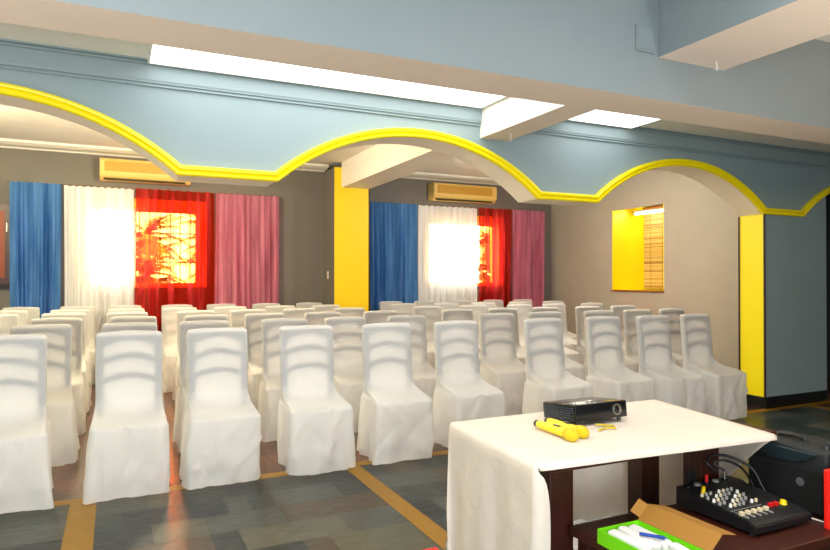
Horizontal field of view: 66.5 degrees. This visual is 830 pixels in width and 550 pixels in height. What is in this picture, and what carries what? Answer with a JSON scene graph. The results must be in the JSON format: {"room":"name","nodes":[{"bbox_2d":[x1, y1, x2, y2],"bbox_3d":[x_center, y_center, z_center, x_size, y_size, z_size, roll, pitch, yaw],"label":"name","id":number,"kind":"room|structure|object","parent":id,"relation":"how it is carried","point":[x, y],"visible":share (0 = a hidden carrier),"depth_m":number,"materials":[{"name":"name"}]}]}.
{"room":"conference hall","nodes":[
{"label":"conference hall","id":0,"kind":"room"},
{"bbox_2d":[0,148,550,310],"bbox_3d":[-1.496,-0.156,10.746,14.500,3.280,0.300,0,0,-25],"label":"wall","id":1,"kind":"structure","parent":0,"point":[301,202],"depth_m":10.34,"materials":[{"name":"beige paint"}]},
{"bbox_2d":[0,203,9,284],"bbox_3d":[-5.899,-0.414,8.410,0.900,1.100,0.155,0,0,-25],"label":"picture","id":2,"kind":"object","parent":1,"relation":"attached to","point":[4,208],"visible":0.72,"depth_m":8.52,"materials":[{"name":"brown wood"}]},
{"bbox_2d":[7,181,280,197],"bbox_3d":[-3.844,-1.246,9.371,3.690,0.020,0.189,0,0,-25],"label":"curtain rod","id":3,"kind":"object","parent":1,"relation":"attached to","point":[7,181],"visible":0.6,"depth_m":9.08,"materials":[{"name":"metal"}]},
{"bbox_2d":[9,181,60,317],"bbox_3d":[-5.151,0.044,8.601,0.620,2.608,0.088,0,-1,-28],"label":"curtain","id":4,"kind":"object","parent":3,"relation":"hanging from","point":[34,208],"visible":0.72,"depth_m":8.59,"materials":[{"name":"fabric"}]},
{"bbox_2d":[64,185,134,337],"bbox_3d":[-4.446,0.051,8.943,0.909,2.598,0.095,0,0,-25],"label":"curtain","id":5,"kind":"object","parent":3,"relation":"hanging from","point":[98,222],"visible":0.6,"depth_m":8.92,"materials":[{"name":"fabric"}]},
{"bbox_2d":[135,188,213,331],"bbox_3d":[-3.539,0.050,9.356,1.105,2.608,0.100,0,0,-25],"label":"curtain","id":6,"kind":"object","parent":3,"relation":"hanging from","point":[175,229],"visible":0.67,"depth_m":9.37,"materials":[{"name":"fabric"}]},
{"bbox_2d":[214,193,278,308],"bbox_3d":[-2.597,0.053,9.813,0.988,2.608,0.100,0,0,-25],"label":"curtain","id":7,"kind":"object","parent":3,"relation":"hanging from","point":[247,226],"visible":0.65,"depth_m":9.80,"materials":[{"name":"fabric"}]},
{"bbox_2d":[100,158,190,185],"bbox_3d":[-3.944,-1.502,9.291,1.220,0.310,0.252,0,0,-25],"label":"air conditioner","id":8,"kind":"object","parent":1,"relation":"attached to","point":[111,170],"visible":0.73,"depth_m":9.13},
{"bbox_2d":[104,160,167,174],"bbox_3d":[-3.911,-1.546,9.175,1.060,0.147,0.014,0,-1,-25],"label":"grille","id":9,"kind":"object","parent":8,"relation":"attached to","point":[117,167],"depth_m":9.10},
{"bbox_2d":[0,138,328,171],"bbox_3d":[-4.695,-1.770,8.927,7.150,0.080,0.270,0,0,-25],"label":"trim","id":10,"kind":"structure","parent":1,"relation":"attached to","point":[4,143],"depth_m":8.88,"materials":[{"name":"white paint"}]},
{"bbox_2d":[401,172,499,185],"bbox_3d":[0.913,-1.749,11.585,4.100,0.080,0.270,0,0,-25],"label":"trim","id":11,"kind":"structure","parent":1,"relation":"attached to","point":[417,175],"depth_m":11.42,"materials":[{"name":"white paint"}]},
{"bbox_2d":[378,202,545,212],"bbox_3d":[0.827,-1.229,11.585,3.710,0.020,0.189,0,0,-25],"label":"curtain rod","id":12,"kind":"object","parent":1,"relation":"attached to","point":[378,202],"visible":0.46,"depth_m":11.37,"materials":[{"name":"metal"}]},
{"bbox_2d":[370,201,417,310],"bbox_3d":[-0.348,0.062,10.879,0.918,2.608,0.100,0,0,-25],"label":"curtain","id":13,"kind":"object","parent":12,"relation":"hanging from","point":[393,227],"visible":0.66,"depth_m":10.88,"materials":[{"name":"fabric"}]},
{"bbox_2d":[418,205,476,304],"bbox_3d":[0.599,0.070,11.341,1.196,2.598,0.088,0,-1,-28],"label":"curtain","id":14,"kind":"object","parent":12,"relation":"hanging from","point":[447,236],"visible":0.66,"depth_m":11.32,"materials":[{"name":"fabric"}]},
{"bbox_2d":[479,208,511,307],"bbox_3d":[1.496,0.068,11.742,0.728,2.608,0.100,0,0,-25],"label":"curtain","id":15,"kind":"object","parent":12,"relation":"hanging from","point":[495,225],"visible":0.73,"depth_m":11.74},
{"bbox_2d":[512,210,544,306],"bbox_3d":[2.173,0.071,12.072,0.756,2.608,0.105,0,0,-25],"label":"curtain","id":16,"kind":"object","parent":12,"relation":"hanging from","point":[528,226],"visible":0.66,"depth_m":12.07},
{"bbox_2d":[428,182,496,203],"bbox_3d":[0.882,-1.484,11.578,1.300,0.310,0.252,0,0,-25],"label":"air conditioner","id":17,"kind":"object","parent":1,"relation":"attached to","point":[444,192],"visible":1,"depth_m":11.45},
{"bbox_2d":[437,185,491,195],"bbox_3d":[0.914,-1.528,11.462,1.140,0.147,0.014,0,-1,-25],"label":"grille","id":18,"kind":"object","parent":17,"relation":"attached to","point":[442,190],"depth_m":11.44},
{"bbox_2d":[0,69,829,396],"bbox_3d":[0.903,-0.195,5.686,14.500,3.280,0.300,0,0,-25],"label":"wall","id":19,"kind":"structure","parent":0,"point":[194,128],"depth_m":5.74,"materials":[{"name":"blue paint"}]},
{"bbox_2d":[0,38,482,125],"bbox_3d":[-2.505,-1.355,3.884,6.790,0.170,0.055,0,0,-25],"label":"trim","id":20,"kind":"structure","parent":19,"relation":"attached to","point":[17,55],"depth_m":4.38,"materials":[{"name":"blue paint"}]},
{"bbox_2d":[0,82,829,216],"bbox_3d":[1.099,-0.921,5.590,11.968,0.502,0.052,0,0,-25],"label":"trim","id":21,"kind":"structure","parent":19,"relation":"attached to","point":[6,89],"depth_m":4.88,"materials":[{"name":"yellow paint"}]},
{"bbox_2d":[532,120,829,168],"bbox_3d":[4.168,-1.330,7.046,7.440,0.170,0.055,0,0,-25],"label":"trim","id":22,"kind":"structure","parent":19,"relation":"attached to","point":[639,136],"depth_m":6.37,"materials":[{"name":"blue paint"}]},
{"bbox_2d":[738,214,765,396],"bbox_3d":[3.741,0.338,7.031,0.019,1.995,0.323,0,0,-25],"label":"trim","id":23,"kind":"structure","parent":19,"relation":"attached to","point":[764,220],"depth_m":6.89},
{"bbox_2d":[746,390,827,408],"bbox_3d":[4.225,1.395,7.248,1.097,0.125,0.330,0,0,-25],"label":"baseboard","id":24,"kind":"structure","parent":19,"relation":"attached to","point":[815,396],"depth_m":7.04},
{"bbox_2d":[0,403,829,549],"bbox_3d":[2.659,1.417,1.968,14.500,0.004,7.700,0,0,-25],"label":"floor","id":25,"kind":"structure","parent":0,"point":[334,510],"depth_m":3.78,"materials":[{"name":"tile"}]},
{"bbox_2d":[61,502,96,549],"bbox_3d":[-0.436,1.409,0.501,0.150,0.011,7.700,0,0,-25],"label":"trim","id":26,"kind":"structure","parent":25,"relation":"in","point":[80,523],"depth_m":3.58,"materials":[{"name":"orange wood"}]},
{"bbox_2d":[348,466,446,549],"bbox_3d":[1.177,1.415,1.266,0.120,0.011,7.700,0,0,-25],"label":"trim","id":27,"kind":"structure","parent":25,"relation":"in","point":[422,522],"depth_m":3.89,"materials":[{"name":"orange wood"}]},
{"bbox_2d":[54,400,829,506],"bbox_3d":[0.988,1.448,5.492,14.500,0.011,0.100,0,0,-25],"label":"trim","id":28,"kind":"structure","parent":25,"relation":"attached to","point":[277,474],"depth_m":4.77,"materials":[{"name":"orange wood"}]},
{"bbox_2d":[540,419,775,549],"bbox_3d":[0.864,1.044,2.769,1.180,0.755,0.700,0,0,-25],"label":"side table","id":29,"kind":"object","parent":25,"relation":"on","point":[643,473],"visible":0.12,"depth_m":2.79,"materials":[{"name":"brown wood"}]},
{"bbox_2d":[445,399,776,549],"bbox_3d":[0.859,1.122,2.805,1.340,0.933,0.870,0,0,-22],"label":"tablecloth","id":30,"kind":"object","parent":29,"relation":"on","point":[498,496],"visible":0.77,"depth_m":2.58,"materials":[{"name":"white fabric"}]},
{"bbox_2d":[533,420,578,441],"bbox_3d":[0.572,0.631,2.582,0.054,0.054,0.264,0,0,-25],"label":"microphone","id":31,"kind":"object","parent":30,"relation":"on","point":[569,434],"visible":1,"depth_m":2.54,"materials":[{"name":"yellow plastic"}]},
{"bbox_2d":[562,428,578,441],"bbox_3d":[0.615,0.631,2.492,0.054,0.054,0.064,0,-1,-25],"label":"grille","id":32,"kind":"object","parent":31,"relation":"attached to","point":[569,434],"depth_m":2.47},
{"bbox_2d":[544,417,589,438],"bbox_3d":[0.627,0.632,2.631,0.054,0.054,0.264,0,0,-25],"label":"microphone","id":33,"kind":"object","parent":30,"relation":"on","point":[583,431],"visible":0.73,"depth_m":2.57,"materials":[{"name":"yellow plastic"}]},
{"bbox_2d":[573,425,589,438],"bbox_3d":[0.670,0.631,2.540,0.054,0.054,0.064,0,-1,-25],"label":"grille","id":34,"kind":"object","parent":33,"relation":"attached to","point":[583,432],"depth_m":2.52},
{"bbox_2d":[543,397,626,424],"bbox_3d":[0.771,0.606,2.874,0.292,0.102,0.241,0,0,-25],"label":"projector","id":35,"kind":"object","parent":30,"relation":"on","point":[577,410],"visible":0.99,"depth_m":2.79,"materials":[{"name":"black plastic"}]},
{"bbox_2d":[545,405,573,418],"bbox_3d":[0.639,0.609,2.813,0.002,0.047,0.197,0,-6,-25],"label":"vent grille","id":36,"kind":"object","parent":35,"relation":"attached to","point":[551,411],"depth_m":2.81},
{"bbox_2d":[569,504,829,549],"bbox_3d":[1.378,1.195,2.542,1.495,0.450,0.500,0,0,-25],"label":"bench","id":37,"kind":"object","parent":25,"relation":"on","point":[810,535],"visible":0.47,"depth_m":2.36,"materials":[{"name":"brown wood"}]},
{"bbox_2d":[597,499,735,549],"bbox_3d":[0.865,0.909,2.225,0.321,0.118,0.353,0,0,-25],"label":"cardboard box","id":38,"kind":"object","parent":37,"relation":"on","point":[693,533],"visible":0.81,"depth_m":2.24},
{"bbox_2d":[608,529,652,549],"bbox_3d":[0.747,0.937,2.200,0.042,0.053,0.180,0,-1,-28],"label":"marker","id":39,"kind":"object","parent":38,"relation":"in","point":[630,540],"visible":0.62,"depth_m":2.18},
{"bbox_2d":[618,526,660,549],"bbox_3d":[0.787,0.936,2.225,0.042,0.054,0.180,0,0,-23],"label":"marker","id":40,"kind":"object","parent":38,"relation":"in","point":[625,529],"visible":0.6,"depth_m":2.21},
{"bbox_2d":[597,520,702,549],"bbox_3d":[0.816,0.941,2.183,0.196,0.052,0.320,0,-1,-25],"label":"tray","id":41,"kind":"object","parent":38,"relation":"on","point":[604,539],"depth_m":2.24,"materials":[{"name":"plastic"}]},
{"bbox_2d":[629,524,671,549],"bbox_3d":[0.831,0.938,2.240,0.042,0.055,0.180,0,0,-25],"label":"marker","id":42,"kind":"object","parent":38,"relation":"in","point":[665,543],"visible":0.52,"depth_m":2.20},
{"bbox_2d":[705,453,766,491],"bbox_3d":[1.379,0.869,2.704,0.260,0.196,0.057,0,0,16],"label":"cable","id":43,"kind":"object","parent":37,"relation":"on","point":[708,457],"visible":0.86,"depth_m":2.71,"materials":[{"name":"black plastic"}]},
{"bbox_2d":[676,471,811,535],"bbox_3d":[1.319,0.908,2.557,0.330,0.125,0.365,0,0,-25],"label":"mixer","id":44,"kind":"object","parent":37,"relation":"on","point":[730,500],"visible":1,"depth_m":2.50,"materials":[{"name":"black plastic"}]},
{"bbox_2d":[749,430,829,517],"bbox_3d":[1.659,0.828,2.705,0.260,0.285,0.350,0,0,-25],"label":"loudspeaker","id":45,"kind":"object","parent":37,"relation":"on","point":[791,467],"visible":0.84,"depth_m":2.63,"materials":[{"name":"black plastic"}]},
{"bbox_2d":[750,454,822,514],"bbox_3d":[1.550,0.870,2.653,0.011,0.170,0.320,0,-1,-25],"label":"grille","id":46,"kind":"object","parent":45,"relation":"attached to","point":[796,482],"depth_m":2.62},
{"bbox_2d":[824,469,829,529],"bbox_3d":[1.688,0.857,2.470,0.268,0.225,0.020,0,0,-25],"label":"board","id":47,"kind":"object","parent":37,"relation":"on","point":[826,471],"visible":1,"depth_m":2.41,"materials":[{"name":"plastic"}]},
{"bbox_2d":[0,34,829,177],"bbox_3d":[1.438,-1.894,4.570,14.500,0.100,13.400,0,0,-25],"label":"ceiling","id":48,"kind":"structure","parent":0,"point":[16,123],"depth_m":8.29,"materials":[{"name":"white paint"}]},
{"bbox_2d":[342,144,453,188],"bbox_3d":[0.049,-1.617,8.081,0.460,0.400,4.740,0,0,-25],"label":"ceiling beam","id":49,"kind":"structure","parent":48,"relation":"attached to","point":[380,164],"depth_m":8.71,"materials":[{"name":"white paint"}]},
{"bbox_2d":[0,0,829,143],"bbox_3d":[1.526,-1.506,4.381,14.500,0.680,0.370,0,0,-25],"label":"ceiling beam","id":50,"kind":"structure","parent":48,"relation":"attached to","point":[575,53],"depth_m":3.73,"materials":[{"name":"blue paint"}]},
{"bbox_2d":[635,24,654,53],"bbox_3d":[1.516,-1.552,4.163,0.165,0.170,0.015,0,0,-25],"label":"cover plate","id":51,"kind":"object","parent":50,"relation":"attached to","point":[644,35],"visible":1,"depth_m":4.15,"materials":[{"name":"blue paint"}]},
{"bbox_2d":[480,97,593,140],"bbox_3d":[0.913,-1.501,4.915,0.270,0.680,1.120,0,0,-25],"label":"ceiling beam","id":52,"kind":"structure","parent":48,"relation":"attached to","point":[517,117],"depth_m":4.92,"materials":[{"name":"white paint"}]},
{"bbox_2d":[658,0,829,69],"bbox_3d":[3.254,-1.671,1.506,0.620,0.395,6.310,0,0,-25],"label":"ceiling beam","id":53,"kind":"structure","parent":48,"relation":"attached to","point":[730,33],"depth_m":3.89,"materials":[{"name":"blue paint"}]},
{"bbox_2d":[0,22,829,152],"bbox_3d":[1.207,-1.635,5.056,14.500,0.409,1.120,0,0,-25],"label":"ceiling","id":54,"kind":"structure","parent":0,"point":[7,30],"depth_m":4.04,"materials":[{"name":"white paint"}]},
{"bbox_2d":[148,44,504,108],"bbox_3d":[-0.384,-1.418,4.278,2.580,0.034,1.040,0,0,-25],"label":"recessed light","id":55,"kind":"object","parent":54,"relation":"in","point":[157,55],"visible":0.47,"depth_m":4.48,"materials":[{"name":"white"}]},
{"bbox_2d":[568,110,660,128],"bbox_3d":[1.911,-1.410,5.366,0.800,0.034,1.040,0,0,-25],"label":"recessed light","id":56,"kind":"object","parent":54,"relation":"in","point":[596,116],"visible":0.24,"depth_m":5.68,"materials":[{"name":"white"}]},
{"bbox_2d":[52,379,829,501],"bbox_3d":[-0.232,1.465,8.068,14.500,0.004,5.600,0,0,-25],"label":"floor","id":57,"kind":"structure","parent":0,"point":[68,479],"depth_m":4.88,"materials":[{"name":"tile"}]},
{"bbox_2d":[0,314,18,334],"bbox_3d":[-4.297,0.922,6.380,0.536,1.034,0.535,0,0,-25],"label":"banquet chair","id":58,"kind":"object","parent":57,"relation":"on","point":[7,321],"visible":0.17,"depth_m":6.61,"materials":[{"name":"white fabric"}]},
{"bbox_2d":[0,310,27,324],"bbox_3d":[-4.704,0.928,7.246,0.538,1.032,0.518,0,0,-25],"label":"banquet chair","id":59,"kind":"object","parent":57,"relation":"on","point":[23,314],"visible":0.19,"depth_m":7.49,"materials":[{"name":"white fabric"}]},
{"bbox_2d":[2,307,39,324],"bbox_3d":[-5.115,0.934,8.169,0.534,1.030,0.497,0,0,-25],"label":"banquet chair","id":60,"kind":"object","parent":57,"relation":"on","point":[33,312],"visible":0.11,"depth_m":8.39,"materials":[{"name":"white fabric"}]},
{"bbox_2d":[0,334,53,513],"bbox_3d":[-2.534,0.902,3.913,0.549,1.032,0.505,0,-1,-27],"label":"banquet chair","id":61,"kind":"object","parent":57,"relation":"on","point":[26,481],"visible":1,"depth_m":3.97,"materials":[{"name":"white fabric"}]},
{"bbox_2d":[10,324,79,466],"bbox_3d":[-2.869,0.908,4.856,0.533,1.030,0.565,0,-1,-27],"label":"banquet chair","id":62,"kind":"object","parent":57,"relation":"on","point":[60,401],"visible":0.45,"depth_m":4.96,"materials":[{"name":"white fabric"}]},
{"bbox_2d":[30,317,85,434],"bbox_3d":[-3.282,0.915,5.755,0.535,1.032,0.503,0,-1,-26],"label":"banquet chair","id":63,"kind":"object","parent":57,"relation":"on","point":[77,380],"visible":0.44,"depth_m":5.91,"materials":[{"name":"white fabric"}]},
{"bbox_2d":[41,313,91,412],"bbox_3d":[-3.705,0.922,6.666,0.533,1.030,0.565,0,0,-25],"label":"banquet chair","id":64,"kind":"object","parent":57,"relation":"on","point":[88,402],"visible":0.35,"depth_m":6.83,"materials":[{"name":"white fabric"}]},
{"bbox_2d":[50,309,91,395],"bbox_3d":[-4.134,0.929,7.529,0.535,1.032,0.503,0,0,-24],"label":"banquet chair","id":65,"kind":"object","parent":57,"relation":"on","point":[88,357],"visible":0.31,"depth_m":7.72,"materials":[{"name":"white fabric"}]},
{"bbox_2d":[60,306,94,384],"bbox_3d":[-4.540,0.938,8.457,0.536,1.034,0.535,0,0,-25],"label":"banquet chair","id":66,"kind":"object","parent":57,"relation":"on","point":[91,309],"visible":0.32,"depth_m":8.65,"materials":[{"name":"white fabric"}]},
{"bbox_2d":[83,331,170,504],"bbox_3d":[-1.905,0.903,4.221,0.534,1.030,0.497,0,0,-24],"label":"banquet chair","id":67,"kind":"object","parent":57,"relation":"on","point":[128,449],"visible":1,"depth_m":4.13,"materials":[{"name":"white fabric"}]},
{"bbox_2d":[101,322,156,331],"bbox_3d":[-2.317,0.911,5.099,0.540,1.031,0.515,0,0,-24],"label":"banquet chair","id":68,"kind":"object","parent":57,"relation":"on","point":[125,326],"visible":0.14,"depth_m":5.29,"materials":[{"name":"white fabric"}]},
{"bbox_2d":[109,316,164,411],"bbox_3d":[-2.678,0.918,6.038,0.549,1.032,0.505,0,-1,-26],"label":"banquet chair","id":69,"kind":"object","parent":57,"relation":"on","point":[120,319],"visible":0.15,"depth_m":6.21,"materials":[{"name":"white fabric"}]},
{"bbox_2d":[162,307,196,392],"bbox_3d":[-2.973,0.934,8.086,0.534,1.030,0.497,0,-1,-28],"label":"banquet chair","id":70,"kind":"object","parent":57,"relation":"on","point":[169,353],"visible":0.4,"depth_m":8.13,"materials":[{"name":"white fabric"}]},
{"bbox_2d":[172,310,214,404],"bbox_3d":[-2.475,0.928,7.236,0.538,1.032,0.518,0,0,-24],"label":"banquet chair","id":71,"kind":"object","parent":57,"relation":"on","point":[181,315],"visible":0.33,"depth_m":7.32,"materials":[{"name":"white fabric"}]},
{"bbox_2d":[173,320,229,452],"bbox_3d":[-1.742,0.913,5.362,0.538,1.032,0.518,0,-1,-27],"label":"banquet chair","id":72,"kind":"object","parent":57,"relation":"on","point":[181,404],"visible":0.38,"depth_m":5.42,"materials":[{"name":"white fabric"}]},
{"bbox_2d":[184,314,227,321],"bbox_3d":[-2.064,0.920,6.332,0.534,1.030,0.497,0,0,-24],"label":"banquet chair","id":73,"kind":"object","parent":57,"relation":"on","point":[201,316],"visible":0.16,"depth_m":6.51,"materials":[{"name":"white fabric"}]},
{"bbox_2d":[179,327,261,489],"bbox_3d":[-1.380,0.907,4.476,0.536,1.034,0.535,0,0,-25],"label":"banquet chair","id":74,"kind":"object","parent":57,"relation":"on","point":[221,439],"visible":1,"depth_m":4.39,"materials":[{"name":"white fabric"}]},
{"bbox_2d":[230,309,265,327],"bbox_3d":[-1.937,0.929,7.469,0.535,1.032,0.503,0,0,-24],"label":"banquet chair","id":75,"kind":"object","parent":57,"relation":"on","point":[237,317],"visible":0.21,"depth_m":7.60,"materials":[{"name":"white fabric"}]},
{"bbox_2d":[245,313,283,410],"bbox_3d":[-1.524,0.924,6.601,0.536,1.034,0.535,0,-1,-28],"label":"banquet chair","id":76,"kind":"object","parent":57,"relation":"on","point":[253,321],"visible":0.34,"depth_m":6.69,"materials":[{"name":"white fabric"}]},
{"bbox_2d":[258,318,307,441],"bbox_3d":[-1.136,0.915,5.685,0.535,1.032,0.503,0,0,-23],"label":"banquet chair","id":77,"kind":"object","parent":57,"relation":"on","point":[269,390],"visible":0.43,"depth_m":5.75,"materials":[{"name":"white fabric"}]},
{"bbox_2d":[283,308,315,317],"bbox_3d":[-1.357,0.932,7.780,0.549,1.032,0.505,0,-1,-27],"label":"banquet chair","id":78,"kind":"object","parent":57,"relation":"on","point":[290,312],"visible":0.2,"depth_m":7.94,"materials":[{"name":"white fabric"}]},
{"bbox_2d":[277,325,355,475],"bbox_3d":[-0.744,0.907,4.761,0.533,1.030,0.565,0,-1,-26],"label":"banquet chair","id":79,"kind":"object","parent":57,"relation":"on","point":[315,426],"visible":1,"depth_m":4.67,"materials":[{"name":"white fabric"}]},
{"bbox_2d":[304,312,340,324],"bbox_3d":[-0.920,0.924,6.885,0.533,1.030,0.565,0,-1,-27],"label":"banquet chair","id":80,"kind":"object","parent":57,"relation":"on","point":[313,318],"visible":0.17,"depth_m":7.03,"materials":[{"name":"white fabric"}]},
{"bbox_2d":[324,316,365,432],"bbox_3d":[-0.572,0.918,5.962,0.549,1.032,0.505,0,-1,-28],"label":"banquet chair","id":81,"kind":"object","parent":57,"relation":"on","point":[347,330],"visible":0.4,"depth_m":6.07,"materials":[{"name":"white fabric"}]},
{"bbox_2d":[324,167,368,311],"bbox_3d":[-1.140,-0.118,10.439,0.580,3.200,0.560,0,0,-25],"label":"pillar","id":82,"kind":"structure","parent":57,"relation":"on","point":[345,209],"depth_m":10.20,"materials":[{"name":"yellow paint"}]},
{"bbox_2d":[368,189,369,310],"bbox_3d":[-0.752,0.041,10.322,0.018,2.880,0.020,0,0,-25],"label":"trim","id":83,"kind":"structure","parent":82,"relation":"attached to","point":[369,189],"depth_m":10.32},
{"bbox_2d":[333,307,364,316],"bbox_3d":[-0.765,0.933,8.028,0.534,1.030,0.497,0,0,-24],"label":"banquet chair","id":84,"kind":"object","parent":57,"relation":"on","point":[345,311],"visible":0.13,"depth_m":8.21,"materials":[{"name":"white fabric"}]},
{"bbox_2d":[363,310,397,323],"bbox_3d":[-0.323,0.927,7.149,0.540,1.031,0.515,0,0,-24],"label":"banquet chair","id":85,"kind":"object","parent":57,"relation":"on","point":[380,316],"visible":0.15,"depth_m":7.31,"materials":[{"name":"white fabric"}]},
{"bbox_2d":[357,323,434,464],"bbox_3d":[-0.165,0.910,5.042,0.540,1.031,0.515,0,0,-23],"label":"banquet chair","id":86,"kind":"object","parent":57,"relation":"on","point":[396,424],"visible":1,"depth_m":4.97,"materials":[{"name":"white fabric"}]},
{"bbox_2d":[390,303,415,314],"bbox_3d":[-0.080,0.945,9.442,0.538,1.032,0.518,0,0,-24],"label":"banquet chair","id":87,"kind":"object","parent":57,"relation":"on","point":[401,308],"visible":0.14,"depth_m":9.62,"materials":[{"name":"white fabric"}]},
{"bbox_2d":[387,315,435,404],"bbox_3d":[0.010,0.919,6.229,0.534,1.030,0.497,0,-1,-26],"label":"banquet chair","id":88,"kind":"object","parent":57,"relation":"on","point":[423,374],"visible":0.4,"depth_m":6.39,"materials":[{"name":"white fabric"}]},
{"bbox_2d":[413,306,441,368],"bbox_3d":[0.244,0.939,8.496,0.536,1.034,0.535,0,0,-23],"label":"banquet chair","id":89,"kind":"object","parent":57,"relation":"on","point":[432,314],"visible":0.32,"depth_m":8.66,"materials":[{"name":"white fabric"}]},
{"bbox_2d":[441,309,479,367],"bbox_3d":[0.613,0.930,7.582,0.538,1.032,0.518,0,0,-23],"label":"banquet chair","id":90,"kind":"object","parent":57,"relation":"on","point":[446,314],"visible":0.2,"depth_m":7.75,"materials":[{"name":"white fabric"}]},
{"bbox_2d":[432,320,505,447],"bbox_3d":[0.463,0.913,5.334,0.538,1.032,0.518,0,-1,-26],"label":"banquet chair","id":91,"kind":"object","parent":57,"relation":"on","point":[461,393],"visible":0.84,"depth_m":5.39,"materials":[{"name":"white fabric"}]},
{"bbox_2d":[460,305,486,352],"bbox_3d":[0.933,0.940,8.856,0.533,1.030,0.565,0,0,-23],"label":"banquet chair","id":92,"kind":"object","parent":57,"relation":"on","point":[477,309],"visible":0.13,"depth_m":9.03,"materials":[{"name":"white fabric"}]},
{"bbox_2d":[479,313,525,415],"bbox_3d":[0.955,0.924,6.645,0.536,1.034,0.535,0,0,-22],"label":"banquet chair","id":93,"kind":"object","parent":57,"relation":"on","point":[500,367],"visible":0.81,"depth_m":6.74,"materials":[{"name":"white fabric"}]},
{"bbox_2d":[488,308,524,363],"bbox_3d":[1.214,0.932,7.897,0.535,1.032,0.503,0,0,-25],"label":"banquet chair","id":94,"kind":"object","parent":57,"relation":"on","point":[520,352],"visible":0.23,"depth_m":8.08,"materials":[{"name":"white fabric"}]},
{"bbox_2d":[507,304,531,348],"bbox_3d":[1.626,0.943,9.179,0.540,1.031,0.515,0,0,-25],"label":"banquet chair","id":95,"kind":"object","parent":57,"relation":"on","point":[524,310],"visible":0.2,"depth_m":9.34,"materials":[{"name":"white fabric"}]},
{"bbox_2d":[531,307,580,363],"bbox_3d":[1.816,0.935,8.183,0.549,1.032,0.505,0,0,-25],"label":"banquet chair","id":96,"kind":"object","parent":57,"relation":"on","point":[573,355],"visible":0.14,"depth_m":8.20,"materials":[{"name":"white fabric"}]},
{"bbox_2d":[522,318,592,413],"bbox_3d":[1.285,0.915,5.714,0.535,1.032,0.503,0,-1,-26],"label":"banquet chair","id":97,"kind":"object","parent":57,"relation":"on","point":[547,377],"visible":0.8,"depth_m":5.79,"materials":[{"name":"white fabric"}]},
{"bbox_2d":[529,311,585,380],"bbox_3d":[1.569,0.924,6.955,0.533,1.030,0.565,0,0,-23],"label":"banquet chair","id":98,"kind":"object","parent":57,"relation":"on","point":[578,370],"visible":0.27,"depth_m":6.98,"materials":[{"name":"white fabric"}]},
{"bbox_2d":[542,303,576,350],"bbox_3d":[2.225,0.945,9.438,0.538,1.032,0.518,0,-1,-27],"label":"banquet chair","id":99,"kind":"object","parent":57,"relation":"on","point":[568,342],"visible":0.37,"depth_m":9.62,"materials":[{"name":"white fabric"}]},
{"bbox_2d":[575,306,623,365],"bbox_3d":[2.473,0.937,8.505,0.534,1.030,0.497,0,-1,-27],"label":"banquet chair","id":100,"kind":"object","parent":57,"relation":"on","point":[579,310],"visible":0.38,"depth_m":8.57,"materials":[{"name":"white fabric"}]},
{"bbox_2d":[583,310,638,378],"bbox_3d":[2.245,0.928,7.265,0.540,1.031,0.515,0,0,-24],"label":"banquet chair","id":101,"kind":"object","parent":57,"relation":"on","point":[631,364],"visible":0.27,"depth_m":7.36,"materials":[{"name":"white fabric"}]},
{"bbox_2d":[585,316,654,401],"bbox_3d":[1.956,0.918,6.044,0.549,1.032,0.505,0,-1,-27],"label":"banquet chair","id":102,"kind":"object","parent":57,"relation":"on","point":[609,377],"visible":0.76,"depth_m":6.11,"materials":[{"name":"white fabric"}]},
{"bbox_2d":[610,305,635,355],"bbox_3d":[3.010,0.940,8.707,0.536,1.034,0.535,0,0,-24],"label":"banquet chair","id":103,"kind":"object","parent":57,"relation":"on","point":[617,309],"visible":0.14,"depth_m":8.85,"materials":[{"name":"white fabric"}]},
{"bbox_2d":[623,309,678,365],"bbox_3d":[2.813,0.930,7.518,0.538,1.032,0.518,0,0,-25],"label":"banquet chair","id":104,"kind":"object","parent":57,"relation":"on","point":[629,316],"visible":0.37,"depth_m":7.62,"materials":[{"name":"white fabric"}]},
{"bbox_2d":[636,315,705,413],"bbox_3d":[2.509,0.919,6.233,0.534,1.030,0.497,0,0,-25],"label":"banquet chair","id":105,"kind":"object","parent":57,"relation":"on","point":[676,385],"visible":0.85,"depth_m":6.28,"materials":[{"name":"white fabric"}]},
{"bbox_2d":[658,308,684,367],"bbox_3d":[3.333,0.931,7.791,0.535,1.032,0.503,0,-1,-27],"label":"banquet chair","id":106,"kind":"object","parent":57,"relation":"on","point":[674,314],"visible":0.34,"depth_m":7.93,"materials":[{"name":"white fabric"}]},
{"bbox_2d":[680,313,747,419],"bbox_3d":[3.050,0.923,6.478,0.536,1.034,0.535,0,-1,-28],"label":"banquet chair","id":107,"kind":"object","parent":57,"relation":"on","point":[726,387],"visible":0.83,"depth_m":6.39,"materials":[{"name":"white fabric"}]},
{"bbox_2d":[551,170,739,369],"bbox_3d":[3.874,-0.160,10.193,0.070,3.280,5.300,0,0,-25],"label":"wall","id":108,"kind":"structure","parent":0,"point":[701,229],"depth_m":9.86,"materials":[{"name":"beige paint"}]},
{"bbox_2d":[612,203,663,290],"bbox_3d":[4.132,-0.491,10.727,0.988,1.610,1.280,0,0,-25],"label":"wall niche","id":109,"kind":"object","parent":108,"relation":"in","point":[628,238],"visible":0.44,"depth_m":11.18,"materials":[{"name":"yellow paint"}]},
{"bbox_2d":[643,205,662,288],"bbox_3d":[4.343,-0.485,10.827,0.040,1.440,1.130,0,0,-25],"label":"bamboo blind","id":110,"kind":"object","parent":109,"relation":"hanging from","point":[655,219],"visible":0.34,"depth_m":11.13,"materials":[{"name":"wood"}]},
{"bbox_2d":[826,194,829,378],"bbox_3d":[5.871,-0.169,9.037,2.650,3.279,0.100,0,0,-25],"label":"wall","id":111,"kind":"structure","parent":0,"point":[828,195],"depth_m":8.97,"materials":[{"name":"paint"}]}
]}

